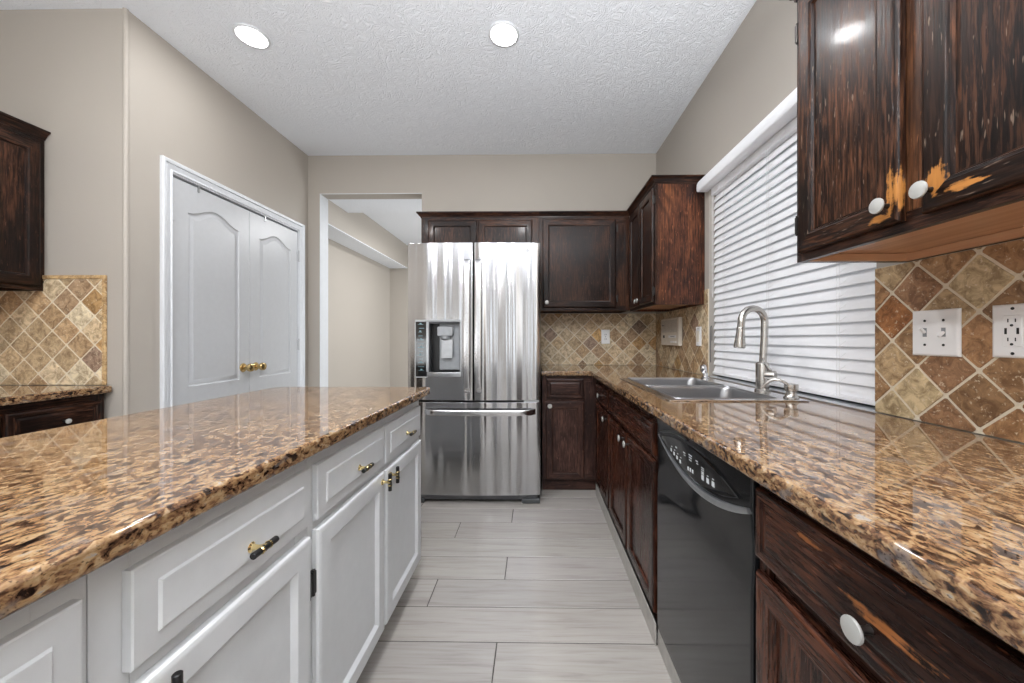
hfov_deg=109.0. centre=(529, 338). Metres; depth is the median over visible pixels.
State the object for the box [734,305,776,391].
faucet
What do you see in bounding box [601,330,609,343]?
wall outlet
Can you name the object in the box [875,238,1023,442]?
tile backsplash
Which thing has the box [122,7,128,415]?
trim
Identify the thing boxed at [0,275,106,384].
tile backsplash
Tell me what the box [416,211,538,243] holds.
upper cabinet
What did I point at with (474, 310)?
refrigerator
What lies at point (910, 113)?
upper cabinet
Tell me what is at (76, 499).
countertop
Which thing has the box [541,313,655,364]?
tile backsplash
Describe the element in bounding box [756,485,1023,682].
base cabinet
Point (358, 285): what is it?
wall
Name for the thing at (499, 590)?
floor
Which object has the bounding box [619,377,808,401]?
sink
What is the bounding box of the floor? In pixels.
[356,464,671,682]
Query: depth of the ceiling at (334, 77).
2.23 m
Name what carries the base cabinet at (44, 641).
on the floor
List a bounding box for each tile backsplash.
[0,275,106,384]
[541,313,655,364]
[656,289,708,375]
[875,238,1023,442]
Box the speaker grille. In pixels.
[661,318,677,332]
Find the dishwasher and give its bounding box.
[657,419,759,682]
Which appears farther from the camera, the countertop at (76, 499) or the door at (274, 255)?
the door at (274, 255)
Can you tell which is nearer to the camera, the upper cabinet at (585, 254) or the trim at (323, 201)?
the upper cabinet at (585, 254)
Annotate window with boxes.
[718,141,874,406]
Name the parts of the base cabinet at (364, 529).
drawer, door, panel, pull post, pull post, drawer, door, panel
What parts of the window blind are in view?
ladder cord, rail, ladder cord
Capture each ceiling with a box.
[0,0,755,155]
[328,199,421,212]
[364,213,420,245]
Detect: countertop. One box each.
[0,385,111,405]
[0,387,429,619]
[541,365,1023,653]
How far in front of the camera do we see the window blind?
1.65 m
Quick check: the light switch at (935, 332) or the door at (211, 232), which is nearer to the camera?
the light switch at (935, 332)
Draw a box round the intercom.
[661,317,681,345]
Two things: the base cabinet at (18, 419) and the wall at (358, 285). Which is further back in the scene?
the wall at (358, 285)
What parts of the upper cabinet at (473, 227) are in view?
door, panel, crown molding, door, panel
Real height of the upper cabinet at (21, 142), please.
0.803 m
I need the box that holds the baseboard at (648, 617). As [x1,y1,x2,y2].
[596,484,680,682]
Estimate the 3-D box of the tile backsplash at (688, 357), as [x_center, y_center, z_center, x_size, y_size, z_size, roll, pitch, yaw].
[1.129,-0.042,2.780,0.008,0.547,0.982,0,0,1]
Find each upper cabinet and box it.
[0,111,50,290]
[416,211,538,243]
[539,210,629,312]
[627,175,704,311]
[789,0,1023,262]
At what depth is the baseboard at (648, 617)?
1.53 m
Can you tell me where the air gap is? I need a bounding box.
[700,364,708,378]
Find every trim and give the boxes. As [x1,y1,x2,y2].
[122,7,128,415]
[160,155,304,408]
[320,193,421,386]
[710,376,876,412]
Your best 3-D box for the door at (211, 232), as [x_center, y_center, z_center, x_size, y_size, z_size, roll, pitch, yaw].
[-2.015,0.090,2.356,0.109,2.056,0.577,0,0,1]
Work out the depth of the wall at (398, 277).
5.63 m
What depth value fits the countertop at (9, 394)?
1.65 m
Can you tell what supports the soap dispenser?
on the sink
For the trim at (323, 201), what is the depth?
3.38 m
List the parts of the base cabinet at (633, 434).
panel, door, drawer, panel, door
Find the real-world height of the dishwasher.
0.855 m
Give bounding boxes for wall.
[0,9,101,385]
[102,8,307,418]
[308,153,655,400]
[328,238,389,386]
[390,268,407,386]
[656,0,1023,444]
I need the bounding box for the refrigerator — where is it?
[408,242,540,502]
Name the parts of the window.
glass pane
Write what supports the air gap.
on the sink
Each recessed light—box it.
[232,23,270,48]
[488,21,518,46]
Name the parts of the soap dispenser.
spout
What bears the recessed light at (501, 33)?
in the ceiling at (334, 77)
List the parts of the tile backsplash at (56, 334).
pencil trim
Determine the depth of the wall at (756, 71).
2.00 m
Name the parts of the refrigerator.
control panel, door, dispenser spout, dispenser plate, handle, handle, freezer drawer, handle, door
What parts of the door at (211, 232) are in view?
panel, knob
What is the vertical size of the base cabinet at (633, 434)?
0.858 m
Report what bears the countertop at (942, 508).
on the base cabinet at (633, 434)
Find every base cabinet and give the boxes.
[0,393,103,437]
[0,576,85,682]
[86,459,311,682]
[307,400,420,682]
[541,374,596,489]
[596,380,613,523]
[609,389,658,631]
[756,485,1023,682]
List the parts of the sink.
bowl, bowl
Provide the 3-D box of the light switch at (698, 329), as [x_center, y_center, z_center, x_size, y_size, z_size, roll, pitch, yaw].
[1.115,-0.018,2.410,0.010,0.127,0.074,0,0,1]
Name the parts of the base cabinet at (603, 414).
panel, drawer, door, frame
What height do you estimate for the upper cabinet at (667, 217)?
0.820 m
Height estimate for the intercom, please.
0.212 m
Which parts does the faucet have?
spout, lever, handle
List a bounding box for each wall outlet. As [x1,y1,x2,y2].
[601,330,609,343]
[993,303,1023,357]
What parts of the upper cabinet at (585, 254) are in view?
panel, door, crown molding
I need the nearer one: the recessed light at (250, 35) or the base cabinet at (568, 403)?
the recessed light at (250, 35)
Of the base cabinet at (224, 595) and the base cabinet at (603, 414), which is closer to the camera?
the base cabinet at (224, 595)
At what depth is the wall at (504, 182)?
3.31 m
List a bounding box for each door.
[173,177,254,405]
[249,211,299,391]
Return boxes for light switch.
[696,327,701,345]
[913,308,961,356]
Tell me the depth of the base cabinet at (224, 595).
0.61 m
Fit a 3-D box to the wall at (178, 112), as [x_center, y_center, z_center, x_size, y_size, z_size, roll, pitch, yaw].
[-2.089,-0.270,2.587,0.120,2.800,1.485,0,0,1]
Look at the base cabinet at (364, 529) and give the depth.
1.11 m
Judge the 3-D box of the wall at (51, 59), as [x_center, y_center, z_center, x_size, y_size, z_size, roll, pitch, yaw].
[-2.451,-0.270,1.909,0.585,2.800,0.120,0,0,1]
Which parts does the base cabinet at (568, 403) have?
drawer, door, panel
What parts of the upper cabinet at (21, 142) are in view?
panel, door, crown molding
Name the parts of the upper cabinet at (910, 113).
panel, door, knob, hanging rail, knob, knob stem, panel, door, panel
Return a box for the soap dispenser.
[760,378,799,398]
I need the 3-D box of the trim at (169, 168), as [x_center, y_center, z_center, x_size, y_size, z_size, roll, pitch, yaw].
[-2.040,0.059,2.634,0.066,2.143,1.246,0,0,1]
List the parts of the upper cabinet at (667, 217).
door, panel, frame, panel, door, panel, crown molding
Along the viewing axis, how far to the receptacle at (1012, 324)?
0.82 m
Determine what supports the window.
in the wall at (756, 71)
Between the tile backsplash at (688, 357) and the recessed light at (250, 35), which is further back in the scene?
the tile backsplash at (688, 357)
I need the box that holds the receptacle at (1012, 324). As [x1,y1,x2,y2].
[1003,315,1022,346]
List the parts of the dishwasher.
latch trim, control panel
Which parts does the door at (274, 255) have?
knob, panel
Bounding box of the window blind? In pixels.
[696,88,876,405]
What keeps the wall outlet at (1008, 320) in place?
attached to the tile backsplash at (977, 391)
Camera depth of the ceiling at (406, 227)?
4.59 m
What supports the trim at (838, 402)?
attached to the wall at (756, 71)

